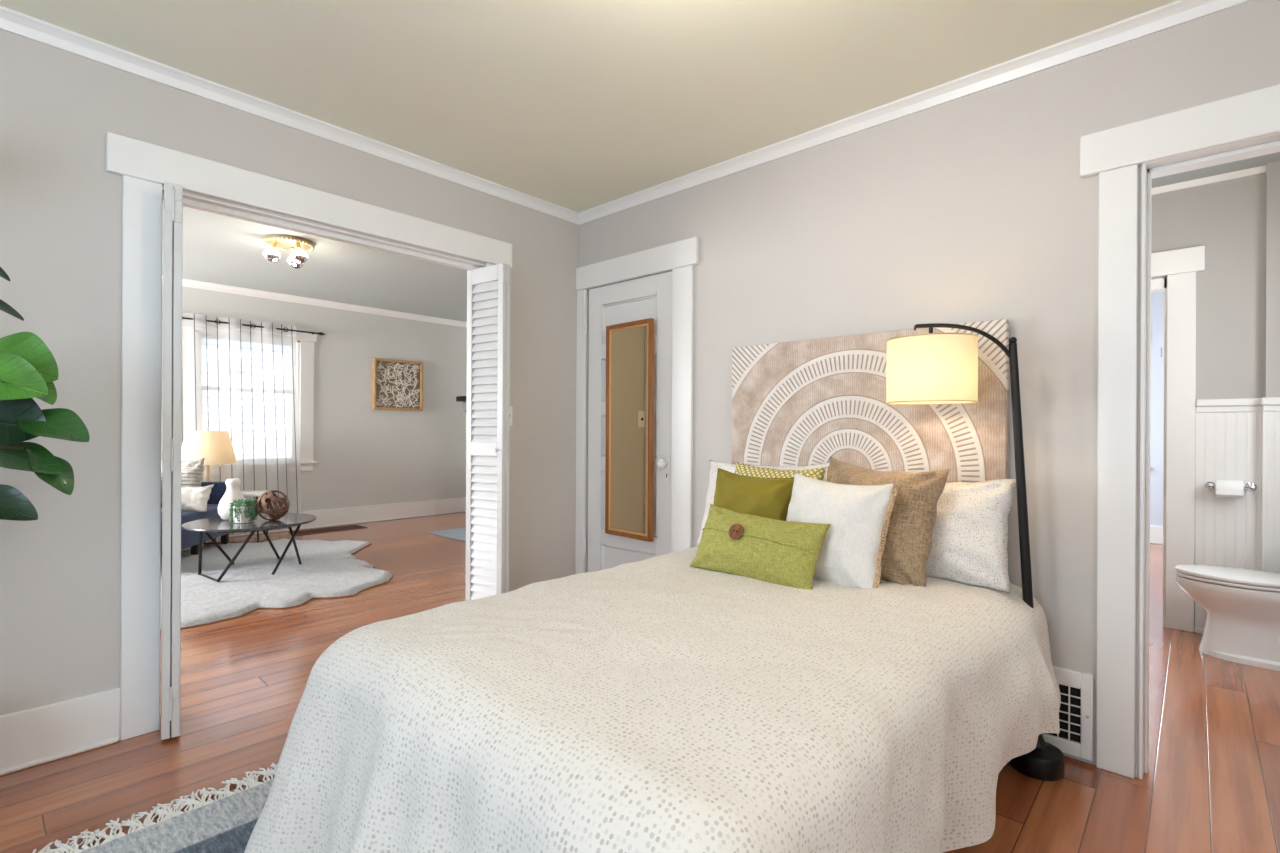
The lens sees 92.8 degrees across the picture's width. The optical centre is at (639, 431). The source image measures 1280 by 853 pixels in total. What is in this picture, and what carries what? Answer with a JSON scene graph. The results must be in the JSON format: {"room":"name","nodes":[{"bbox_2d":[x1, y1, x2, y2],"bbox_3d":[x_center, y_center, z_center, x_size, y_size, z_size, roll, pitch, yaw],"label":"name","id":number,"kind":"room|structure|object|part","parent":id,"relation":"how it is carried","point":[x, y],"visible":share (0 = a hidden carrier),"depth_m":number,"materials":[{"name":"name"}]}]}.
{"room":"bedroom","nodes":[
{"label":"bedroom","id":0,"kind":"room"},
{"bbox_2d":[0,29,578,714],"bbox_3d":[-1.133,-0.216,3.174,0.130,2.700,6.350,0,0,42],"label":"wall","id":1,"kind":"structure","parent":0,"point":[61,207],"depth_m":2.19,"materials":[{"name":"paint"}]},
{"bbox_2d":[0,688,119,775],"bbox_3d":[-1.738,1.035,2.400,0.028,0.192,4.000,0,0,42],"label":"baseboard","id":2,"kind":"structure","parent":1,"relation":"attached to","point":[35,736],"depth_m":2.10,"materials":[{"name":"white wood"}]},
{"bbox_2d":[161,182,182,739],"bbox_3d":[-1.791,0.107,2.329,0.055,2.023,0.293,0,0,-38],"label":"folding door","id":3,"kind":"structure","parent":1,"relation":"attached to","point":[173,197],"depth_m":2.22,"materials":[{"name":"white wood"}]},
{"bbox_3d":[-1.804,0.107,2.324,0.026,2.023,0.285,0,0,-38],"label":"panel","id":4,"kind":"part","parent":3,"relation":"part of","materials":[{"name":"white wood"}]},
{"bbox_3d":[-1.782,0.108,2.341,0.026,2.023,0.285,0,0,-38],"label":"panel","id":5,"kind":"part","parent":3,"relation":"part of","materials":[{"name":"white wood"}]},
{"bbox_2d":[0,6,578,224],"bbox_3d":[-1.720,-1.349,2.394,0.045,0.056,4.000,0,0,42],"label":"trim","id":6,"kind":"structure","parent":1,"relation":"attached to","point":[11,21],"depth_m":2.50,"materials":[{"name":"white wood"}]},
{"bbox_2d":[106,132,511,740],"bbox_3d":[-1.333,0.030,2.840,0.026,2.206,1.754,0,0,42],"label":"trim","id":7,"kind":"structure","parent":1,"relation":"attached to","point":[144,167],"depth_m":2.28,"materials":[{"name":"white wood"}]},
{"bbox_2d":[162,275,466,327],"bbox_3d":[-2.902,-1.484,4.663,4.500,0.070,6.360,0,0,42],"label":"trim","id":8,"kind":"structure","parent":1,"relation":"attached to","point":[185,282],"depth_m":7.01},
{"bbox_2d":[163,188,485,270],"bbox_3d":[-1.387,0.105,2.897,0.130,2.056,1.460,0,0,42],"label":"trim","id":9,"kind":"structure","parent":1,"relation":"attached to","point":[190,201],"depth_m":2.77,"materials":[{"name":"white wood"}]},
{"bbox_2d":[466,263,509,600],"bbox_3d":[-0.844,0.112,3.340,0.293,2.023,0.085,0,0,33],"label":"louvered folding door","id":10,"kind":"structure","parent":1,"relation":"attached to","point":[488,287],"depth_m":3.33,"materials":[{"name":"white wood"}]},
{"bbox_3d":[-0.832,0.112,3.367,0.285,2.023,0.026,0,0,33],"label":"panel","id":11,"kind":"part","parent":10,"relation":"part of","materials":[{"name":"white wood"}]},
{"bbox_2d":[510,406,512,425],"bbox_3d":[-0.751,-0.086,3.481,0.022,0.115,0.066,0,0,42],"label":"light switch","id":12,"kind":"object","parent":1,"relation":"attached to","point":[511,407],"visible":0.25,"depth_m":3.50,"materials":[{"name":"white plastic"}]},
{"bbox_2d":[161,283,466,511],"bbox_3d":[-4.609,-0.253,6.241,0.140,2.740,6.600,0,0,42],"label":"wall","id":13,"kind":"structure","parent":0,"point":[365,456],"depth_m":7.49,"materials":[{"name":"paint"}]},
{"bbox_2d":[182,325,317,475],"bbox_3d":[-4.241,-0.336,6.603,0.195,1.590,1.350,0,0,42],"label":"window","id":14,"kind":"structure","parent":13,"relation":"in","point":[303,343],"depth_m":6.71,"materials":[{"name":"white wood"}]},
{"bbox_3d":[-4.266,-0.719,6.633,0.035,0.585,0.940,0,0,42],"label":"sash","id":15,"kind":"part","parent":14,"relation":"part of","materials":[{"name":"white glass"}]},
{"bbox_3d":[-4.239,-0.062,6.607,0.035,0.809,0.940,0,0,42],"label":"sash","id":16,"kind":"part","parent":14,"relation":"part of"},
{"bbox_3d":[-4.245,0.401,6.603,0.195,0.115,1.350,0,0,42],"label":"sill","id":17,"kind":"part","parent":14,"relation":"part of","materials":[{"name":"white wood"}]},
{"bbox_2d":[183,317,324,334],"bbox_3d":[-4.380,-1.127,6.310,0.098,0.040,2.105,0,0,42],"label":"curtain rod","id":18,"kind":"object","parent":13,"relation":"attached to","point":[319,333],"visible":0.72,"depth_m":6.58,"materials":[{"name":"black metal"}]},
{"bbox_2d":[162,310,297,534],"bbox_3d":[-4.376,-0.047,6.278,0.056,2.270,1.670,0,0,42],"label":"sheer curtain","id":19,"kind":"object","parent":18,"relation":"hanging from","point":[198,319],"visible":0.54,"depth_m":6.45,"materials":[{"name":"white fabric"}]},
{"bbox_2d":[216,497,465,538],"bbox_3d":[-4.437,1.015,6.051,0.380,0.205,6.360,0,0,42],"label":"baseboard","id":20,"kind":"structure","parent":13,"relation":"attached to","point":[382,512],"depth_m":7.58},
{"bbox_2d":[372,358,422,410],"bbox_3d":[-3.080,-0.585,7.775,0.050,0.640,0.645,0,0,42],"label":"wall art","id":21,"kind":"object","parent":13,"relation":"attached to","point":[397,384],"visible":1,"depth_m":7.77,"materials":[{"name":"brown wood"}]},
{"bbox_2d":[162,202,466,321],"bbox_3d":[-2.916,-1.570,4.670,4.670,0.100,6.550,0,0,42],"label":"ceiling","id":22,"kind":"structure","parent":0,"point":[218,249],"depth_m":5.79,"materials":[{"name":"white paint"}]},
{"bbox_2d":[263,235,313,268],"bbox_3d":[-2.805,-1.424,4.873,0.360,0.190,0.360,0,0,42],"label":"ceiling light","id":23,"kind":"object","parent":22,"relation":"attached to","point":[298,247],"visible":1,"depth_m":4.80,"materials":[{"name":"gold metal"}]},
{"bbox_3d":[-2.900,-1.409,4.799,0.120,0.062,0.120,0,0,42],"label":"bulb","id":24,"kind":"part","parent":23,"relation":"part of","materials":[{"name":"white glass"}]},
{"bbox_2d":[271,242,279,249],"bbox_3d":[-2.880,-1.467,4.815,0.046,0.063,0.060,0,0,42],"label":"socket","id":25,"kind":"object","parent":23,"relation":"attached to","point":[275,245],"depth_m":4.80,"materials":[{"name":"gold metal"}]},
{"bbox_3d":[-2.805,-1.504,4.873,0.350,0.030,0.350,0,0,42],"label":"plate","id":26,"kind":"part","parent":23,"relation":"part of","materials":[{"name":"gold metal"}]},
{"bbox_2d":[294,243,300,249],"bbox_3d":[-2.717,-1.466,4.837,0.060,0.063,0.044,0,0,22],"label":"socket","id":27,"kind":"object","parent":23,"relation":"attached to","point":[297,246],"depth_m":4.82,"materials":[{"name":"gold metal"}]},
{"bbox_3d":[-2.695,-1.407,4.827,0.120,0.062,0.120,0,0,42],"label":"bulb","id":28,"kind":"part","parent":23,"relation":"part of","materials":[{"name":"white glass"}]},
{"bbox_2d":[0,0,1177,212],"bbox_3d":[-0.145,-1.419,0.933,4.460,0.100,4.160,0,0,42],"label":"ceiling","id":29,"kind":"structure","parent":0,"point":[578,106],"depth_m":2.25,"materials":[{"name":"beige paint"}]},
{"bbox_2d":[0,512,1279,852],"bbox_3d":[-0.085,1.200,4.532,9.600,0.120,10.220,0,0,42],"label":"floor","id":30,"kind":"structure","parent":0,"point":[1211,784],"depth_m":2.18,"materials":[{"name":"brown wood"}]},
{"bbox_2d":[0,267,89,520],"bbox_3d":[-1.977,0.099,1.751,0.679,2.063,0.403,0,0,-28],"label":"plant","id":31,"kind":"object","parent":30,"relation":"on","point":[28,368],"visible":1,"depth_m":1.75,"materials":[{"name":"green plant"}]},
{"bbox_2d":[32,763,277,852],"bbox_3d":[-0.636,1.127,0.952,2.401,0.019,1.975,0,0,42],"label":"woven rug","id":32,"kind":"object","parent":30,"relation":"on","point":[226,824],"visible":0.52,"depth_m":1.73,"materials":[{"name":"grey fabric"}]},
{"bbox_2d":[203,490,276,544],"bbox_3d":[-4.051,0.866,6.131,0.615,0.502,0.310,0,0,-11],"label":"end table","id":33,"kind":"object","parent":30,"relation":"on","point":[244,493],"visible":0.33,"depth_m":6.04,"materials":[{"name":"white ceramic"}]},
{"bbox_2d":[181,427,236,481],"bbox_3d":[-4.272,0.287,6.019,0.490,0.654,0.490,0,0,42],"label":"table lamp","id":34,"kind":"object","parent":33,"relation":"on","point":[216,447],"visible":0.77,"depth_m":5.87,"materials":[{"name":"beige fabric"}]},
{"bbox_3d":[-4.272,0.161,6.019,0.490,0.325,0.490,0,0,42],"label":"lamp shade","id":35,"kind":"part","parent":34,"relation":"part of","materials":[{"name":"white fabric"}]},
{"bbox_3d":[-4.040,1.108,6.027,0.480,0.018,0.018,0,0,-11],"label":"floor rail","id":36,"kind":"part","parent":33,"relation":"part of","materials":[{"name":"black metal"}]},
{"bbox_3d":[-3.821,0.879,6.170,0.018,0.468,0.298,0,0,-11],"label":"sled leg","id":37,"kind":"part","parent":33,"relation":"part of","materials":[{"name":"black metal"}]},
{"bbox_2d":[160,539,392,631],"bbox_3d":[-3.198,1.101,4.857,2.776,0.045,2.519,0,0,42],"label":"sheepskin rug","id":38,"kind":"object","parent":30,"relation":"on","point":[328,569],"visible":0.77,"depth_m":4.54,"materials":[{"name":"white fur"}]},
{"bbox_2d":[161,481,228,556],"bbox_3d":[-4.226,0.719,5.146,0.820,0.800,1.500,0,0,-11],"label":"sofa","id":39,"kind":"object","parent":38,"relation":"on","point":[188,538],"visible":0.08,"depth_m":5.41,"materials":[{"name":"blue fabric"}]},
{"bbox_2d":[161,458,204,504],"bbox_3d":[-4.256,0.464,5.580,0.460,0.435,0.199,0,0,-9],"label":"throw pillow","id":40,"kind":"object","parent":39,"relation":"on","point":[191,470],"visible":0.27,"depth_m":5.57,"materials":[{"name":"white fabric"}]},
{"bbox_2d":[161,484,213,511],"bbox_3d":[-3.969,0.591,5.339,0.364,0.232,0.178,0,0,-11],"label":"throw pillow","id":41,"kind":"object","parent":39,"relation":"on","point":[192,498],"visible":0.56,"depth_m":5.31,"materials":[{"name":"white fabric"}]},
{"bbox_2d":[161,504,219,534],"bbox_3d":[-4.128,0.757,5.165,0.620,0.125,1.270,0,0,-11],"label":"seat cushion","id":42,"kind":"object","parent":39,"relation":"on","point":[212,509],"depth_m":5.29,"materials":[{"name":"blue fabric"}]},
{"bbox_3d":[-3.899,1.054,5.341,0.052,0.132,0.052,0,0,-11],"label":"leg","id":43,"kind":"part","parent":39,"relation":"part of","materials":[{"name":"black metal"}]},
{"bbox_3d":[-4.336,0.663,5.830,0.780,0.350,0.115,0,0,-11],"label":"arm","id":44,"kind":"part","parent":39,"relation":"part of","materials":[{"name":"blue fabric"}]},
{"bbox_3d":[-4.013,1.054,5.889,0.052,0.132,0.052,0,0,-11],"label":"leg","id":45,"kind":"part","parent":39,"relation":"part of","materials":[{"name":"black metal"}]},
{"bbox_2d":[181,513,315,581],"bbox_3d":[-3.035,0.897,4.767,0.890,0.394,0.890,0,0,42],"label":"coffee table","id":46,"kind":"object","parent":38,"relation":"on","point":[215,524],"visible":0.8,"depth_m":4.61,"materials":[{"name":"black metal"}]},
{"bbox_3d":[-3.261,0.902,4.521,0.021,0.377,0.223,0,0,-38],"label":"leg","id":47,"kind":"part","parent":46,"relation":"part of","materials":[{"name":"black metal"}]},
{"bbox_3d":[-3.362,0.902,4.842,0.021,0.380,0.314,0,0,13],"label":"leg","id":48,"kind":"part","parent":46,"relation":"part of","materials":[{"name":"black metal"}]},
{"bbox_2d":[218,478,244,519],"bbox_3d":[-3.220,0.538,4.822,0.202,0.322,0.202,0,0,42],"label":"vase","id":49,"kind":"object","parent":46,"relation":"on","point":[233,492],"visible":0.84,"depth_m":4.77,"materials":[{"name":"white ceramic"}]},
{"bbox_3d":[-2.938,0.904,4.437,0.252,0.378,0.021,0,0,-19],"label":"leg","id":50,"kind":"part","parent":46,"relation":"part of","materials":[{"name":"black metal"}]},
{"bbox_2d":[229,499,258,522],"bbox_3d":[-3.041,0.611,4.678,0.191,0.177,0.192,0,0,-23],"label":"potted plant","id":51,"kind":"object","parent":46,"relation":"on","point":[245,513],"visible":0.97,"depth_m":4.62,"materials":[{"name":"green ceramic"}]},
{"bbox_3d":[-3.040,0.635,4.678,0.144,0.130,0.144,0,0,42],"label":"pot","id":52,"kind":"part","parent":51,"relation":"part of","materials":[{"name":"white ceramic"}]},
{"bbox_3d":[-3.137,0.903,5.139,0.184,0.376,0.021,0,0,-38],"label":"leg","id":53,"kind":"part","parent":46,"relation":"part of","materials":[{"name":"black metal"}]},
{"bbox_2d":[256,490,289,520],"bbox_3d":[-2.882,0.583,4.785,0.231,0.238,0.225,0,0,-14],"label":"sphere","id":54,"kind":"object","parent":46,"relation":"on","point":[275,513],"visible":1,"depth_m":4.73,"materials":[{"name":"brown wood"}]},
{"bbox_3d":[-2.737,0.905,4.729,0.021,0.378,0.253,0,0,25],"label":"leg","id":55,"kind":"part","parent":46,"relation":"part of","materials":[{"name":"black metal"}]},
{"bbox_3d":[-2.865,0.904,5.042,0.261,0.379,0.021,0,0,36],"label":"leg","id":56,"kind":"part","parent":46,"relation":"part of","materials":[{"name":"black metal"}]},
{"bbox_2d":[289,525,367,535],"bbox_3d":[-3.529,1.119,6.914,0.300,0.006,0.740,0,0,42],"label":"floor vent","id":57,"kind":"object","parent":30,"relation":"in","point":[348,527],"visible":0.95,"depth_m":6.92,"materials":[{"name":"brown metal"}]},
{"bbox_2d":[428,527,465,541],"bbox_3d":[-1.507,1.127,6.587,1.470,0.012,0.900,0,0,42],"label":"rug","id":58,"kind":"object","parent":30,"relation":"on","point":[457,533],"visible":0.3,"depth_m":6.65,"materials":[{"name":"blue fabric"}]},
{"bbox_2d":[456,396,466,411],"bbox_3d":[-1.644,0.339,7.567,1.800,1.585,0.360,0,0,42],"label":"wall sconce","id":59,"kind":"object","parent":30,"relation":"on","point":[463,399],"visible":0.12,"depth_m":7.99,"materials":[{"name":"black metal"}]},
{"bbox_2d":[456,396,466,401],"bbox_3d":[-1.640,-0.421,7.567,1.800,0.065,0.360,0,0,42],"label":"lampshade","id":60,"kind":"object","parent":59,"relation":"attached to","point":[459,398],"depth_m":7.97,"materials":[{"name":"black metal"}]},
{"bbox_3d":[-1.624,-0.318,7.586,1.700,0.140,0.310,0,0,42],"label":"bed mould","id":61,"kind":"part","parent":59,"relation":"part of","materials":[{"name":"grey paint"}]},
{"bbox_2d":[732,319,1008,552],"bbox_3d":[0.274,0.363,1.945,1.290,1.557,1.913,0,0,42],"label":"headboard","id":62,"kind":"object","parent":30,"relation":"on","point":[810,402],"visible":0.05,"depth_m":2.60,"materials":[{"name":"beige wood"}]},
{"bbox_2d":[244,546,1060,852],"bbox_3d":[0.173,0.824,1.853,1.617,0.630,2.110,0,0,42],"label":"duvet","id":63,"kind":"object","parent":62,"relation":"on","point":[662,703],"visible":0.88,"depth_m":1.32,"materials":[{"name":"fabric"}]},
{"bbox_2d":[713,468,793,520],"bbox_3d":[0.442,0.352,2.507,0.192,0.380,0.382,0,0,-44],"label":"throw pillow","id":64,"kind":"object","parent":63,"relation":"on","point":[770,498],"visible":0.41,"depth_m":2.45,"materials":[{"name":"green fabric"}]},
{"bbox_2d":[690,504,830,588],"bbox_3d":[0.425,0.419,2.223,0.520,0.260,0.186,0,0,39],"label":"throw pillow","id":65,"kind":"object","parent":63,"relation":"on","point":[780,552],"visible":0.97,"depth_m":2.14,"materials":[{"name":"green fabric"}]},
{"bbox_2d":[696,460,829,545],"bbox_3d":[0.560,0.342,2.779,0.665,0.422,0.205,0,0,39],"label":"pillow sham","id":66,"kind":"object","parent":63,"relation":"on","point":[714,465],"visible":0.13,"depth_m":2.93,"materials":[{"name":"fabric"}]},
{"bbox_2d":[735,462,826,479],"bbox_3d":[0.553,0.343,2.593,0.450,0.407,0.194,0,0,39],"label":"throw pillow","id":67,"kind":"object","parent":63,"relation":"on","point":[741,469],"visible":0.13,"depth_m":2.61,"materials":[{"name":"yellow fabric"}]},
{"bbox_2d":[786,472,899,587],"bbox_3d":[0.698,0.364,2.206,0.198,0.407,0.431,0,0,-41],"label":"throw pillow","id":68,"kind":"object","parent":63,"relation":"on","point":[850,552],"visible":0.81,"depth_m":2.10,"materials":[{"name":"white fabric"}]},
{"bbox_2d":[827,457,949,586],"bbox_3d":[0.863,0.333,2.265,0.239,0.461,0.484,0,0,-39],"label":"throw pillow","id":69,"kind":"object","parent":63,"relation":"on","point":[908,544],"visible":0.52,"depth_m":2.12,"materials":[{"name":"beige fabric"}]},
{"bbox_2d":[926,479,1015,592],"bbox_3d":[1.039,0.361,2.329,0.691,0.392,0.226,0,0,45],"label":"pillow sham","id":70,"kind":"object","parent":63,"relation":"on","point":[970,534],"visible":0.48,"depth_m":2.13,"materials":[{"name":"fabric"}]},
{"bbox_2d":[886,323,1063,780],"bbox_3d":[1.145,0.381,2.111,0.552,1.530,0.298,0,0,31],"label":"floor lamp","id":71,"kind":"object","parent":30,"relation":"on","point":[931,368],"visible":0.94,"depth_m":2.06,"materials":[{"name":"black metal"}]},
{"bbox_3d":[1.038,-0.214,2.176,0.294,0.224,0.294,0,0,42],"label":"lamp shade","id":72,"kind":"part","parent":71,"relation":"part of","materials":[{"name":"white fabric"}]},
{"bbox_3d":[1.137,-0.312,2.142,0.320,0.144,0.016,0,0,20],"label":"arm","id":73,"kind":"part","parent":71,"relation":"part of","materials":[{"name":"black metal"}]},
{"bbox_2d":[1174,565,1279,670],"bbox_3d":[3.174,0.773,3.052,0.752,0.765,0.470,0,0,42],"label":"toilet","id":74,"kind":"object","parent":30,"relation":"on","point":[1242,606],"visible":1,"depth_m":3.05,"materials":[{"name":"white ceramic"}]},
{"bbox_3d":[3.091,0.739,3.128,0.526,0.027,0.384,0,0,42],"label":"lid","id":75,"kind":"part","parent":74,"relation":"part of","materials":[{"name":"white plastic"}]},
{"bbox_3d":[3.091,0.762,3.128,0.522,0.014,0.380,0,0,42],"label":"seat","id":76,"kind":"part","parent":74,"relation":"part of","materials":[{"name":"white plastic"}]},
{"bbox_2d":[579,0,1279,777],"bbox_3d":[1.272,-0.204,2.450,4.400,2.700,0.120,0,0,42],"label":"wall","id":77,"kind":"structure","parent":0,"point":[976,207],"depth_m":2.31,"materials":[{"name":"paint"}]},
{"bbox_2d":[583,271,671,571],"bbox_3d":[-0.089,0.122,3.592,0.704,2.023,0.107,0,0,42],"label":"door","id":78,"kind":"structure","parent":77,"relation":"in","point":[647,297],"depth_m":3.61,"materials":[{"name":"white wood"}]},
{"bbox_2d":[605,318,657,541],"bbox_3d":[-0.052,-0.008,3.532,0.030,1.249,0.419,0,0,-44],"label":"wall mirror","id":79,"kind":"object","parent":78,"relation":"attached to","point":[629,461],"visible":1,"depth_m":3.53,"materials":[{"name":"brown wood"}]},
{"bbox_3d":[-0.064,-0.008,3.545,0.004,1.199,0.334,0,0,-44],"label":"glass","id":80,"kind":"part","parent":79,"relation":"part of","materials":[{"name":"beige mirror"}]},
{"bbox_3d":[0.126,0.179,3.369,0.060,0.060,0.067,0,0,42],"label":"knob","id":81,"kind":"part","parent":78,"relation":"part of","materials":[{"name":"white ceramic"}]},
{"bbox_2d":[575,237,698,573],"bbox_3d":[-0.026,0.054,3.583,0.956,2.172,0.102,0,0,42],"label":"trim","id":82,"kind":"structure","parent":77,"relation":"attached to","point":[680,257],"depth_m":3.33,"materials":[{"name":"white wood"}]},
{"bbox_2d":[579,0,1252,224],"bbox_3d":[1.185,-1.334,2.423,4.300,0.056,0.045,0,0,42],"label":"trim","id":83,"kind":"structure","parent":77,"relation":"attached to","point":[1179,12],"depth_m":2.39,"materials":[{"name":"white wood"}]},
{"bbox_2d":[1042,666,1092,760],"bbox_3d":[1.455,0.984,2.182,0.270,0.294,0.022,0,0,42],"label":"air vent","id":84,"kind":"object","parent":77,"relation":"in","point":[1075,737],"visible":0.44,"depth_m":2.12,"materials":[{"name":"white metal"}]},
{"bbox_2d":[1080,84,1279,778],"bbox_3d":[1.955,0.066,1.812,1.048,2.168,0.153,0,0,42],"label":"trim","id":85,"kind":"structure","parent":77,"relation":"attached to","point":[1246,125],"depth_m":2.03,"materials":[{"name":"white wood"}]},
{"bbox_2d":[1150,292,1163,525],"bbox_3d":[5.535,-0.182,6.237,3.200,2.700,0.120,0,0,42],"label":"wall","id":86,"kind":"structure","parent":0,"point":[1157,299],"depth_m":6.32,"materials":[{"name":"paint"}]},
{"bbox_2d":[1150,525,1162,544],"bbox_3d":[5.489,1.075,6.178,2.780,0.185,0.020,0,0,42],"label":"trim","id":87,"kind":"structure","parent":86,"relation":"attached to","point":[1156,532],"depth_m":6.30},
{"bbox_2d":[1151,161,1279,631],"bbox_3d":[3.140,-0.219,3.609,3.200,2.750,0.170,0,0,42],"label":"wall","id":88,"kind":"structure","parent":0,"point":[1237,221],"depth_m":3.41,"materials":[{"name":"paint"}]},
{"bbox_2d":[1151,245,1204,631],"bbox_3d":[2.832,0.048,3.905,1.148,2.213,0.147,0,0,42],"label":"trim","id":89,"kind":"structure","parent":88,"relation":"attached to","point":[1180,266],"depth_m":3.54,"materials":[{"name":"white wood"}]},
{"bbox_2d":[1152,165,1265,194],"bbox_3d":[2.890,-1.428,3.781,1.390,0.035,0.020,0,0,42],"label":"trim","id":90,"kind":"structure","parent":88,"relation":"attached to","point":[1261,169],"depth_m":3.46,"materials":[{"name":"white wood"}]},
{"bbox_2d":[1206,482,1256,490],"bbox_3d":[3.271,0.306,3.372,0.206,0.048,0.080,0,0,42],"label":"toilet paper holder","id":91,"kind":"object","parent":88,"relation":"attached to","point":[1249,486],"visible":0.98,"depth_m":3.35,"materials":[{"name":"silver metal"}]},
{"bbox_3d":[3.209,0.306,3.428,0.040,0.040,0.080,0,0,42],"label":"post","id":92,"kind":"part","parent":91,"relation":"part of","materials":[{"name":"silver metal"}]},
{"bbox_2d":[1215,480,1243,497],"bbox_3d":[3.248,0.318,3.359,0.110,0.096,0.096,0,0,42],"label":"toilet paper roll","id":93,"kind":"object","parent":91,"relation":"on","point":[1224,488],"visible":0.99,"depth_m":3.33,"materials":[{"name":"white paper"}]},
{"bbox_3d":[3.329,0.307,3.319,0.048,0.048,0.080,0,0,42],"label":"post","id":94,"kind":"part","parent":91,"relation":"part of","materials":[{"name":"silver metal"}]},
{"bbox_2d":[1195,397,1279,633],"bbox_3d":[3.427,0.489,3.243,0.698,1.337,0.080,0,0,42],"label":"wainscoting","id":95,"kind":"structure","parent":88,"relation":"attached to","point":[1237,439],"depth_m":3.38,"materials":[{"name":"white wood"}]},
{"bbox_2d":[1152,152,1279,187],"bbox_3d":[2.387,-1.498,2.887,2.050,0.100,2.140,0,0,42],"label":"ceiling","id":96,"kind":"structure","parent":0,"point":[1258,161],"depth_m":3.38,"materials":[{"name":"grey paint"}]},
{"label":"outside","id":97,"kind":"structure","parent":0,"visible":0},
{"bbox_3d":[-7.305,1.814,8.824,7.150,0.180,14.000,0,0,42],"label":"ground","id":98,"kind":"structure","parent":97,"visible":0},
{"bbox_2d":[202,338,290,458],"bbox_3d":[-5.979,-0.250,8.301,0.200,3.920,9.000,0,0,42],"label":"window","id":99,"kind":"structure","parent":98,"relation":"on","point":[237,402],"depth_m":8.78,"materials":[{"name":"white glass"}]}
]}

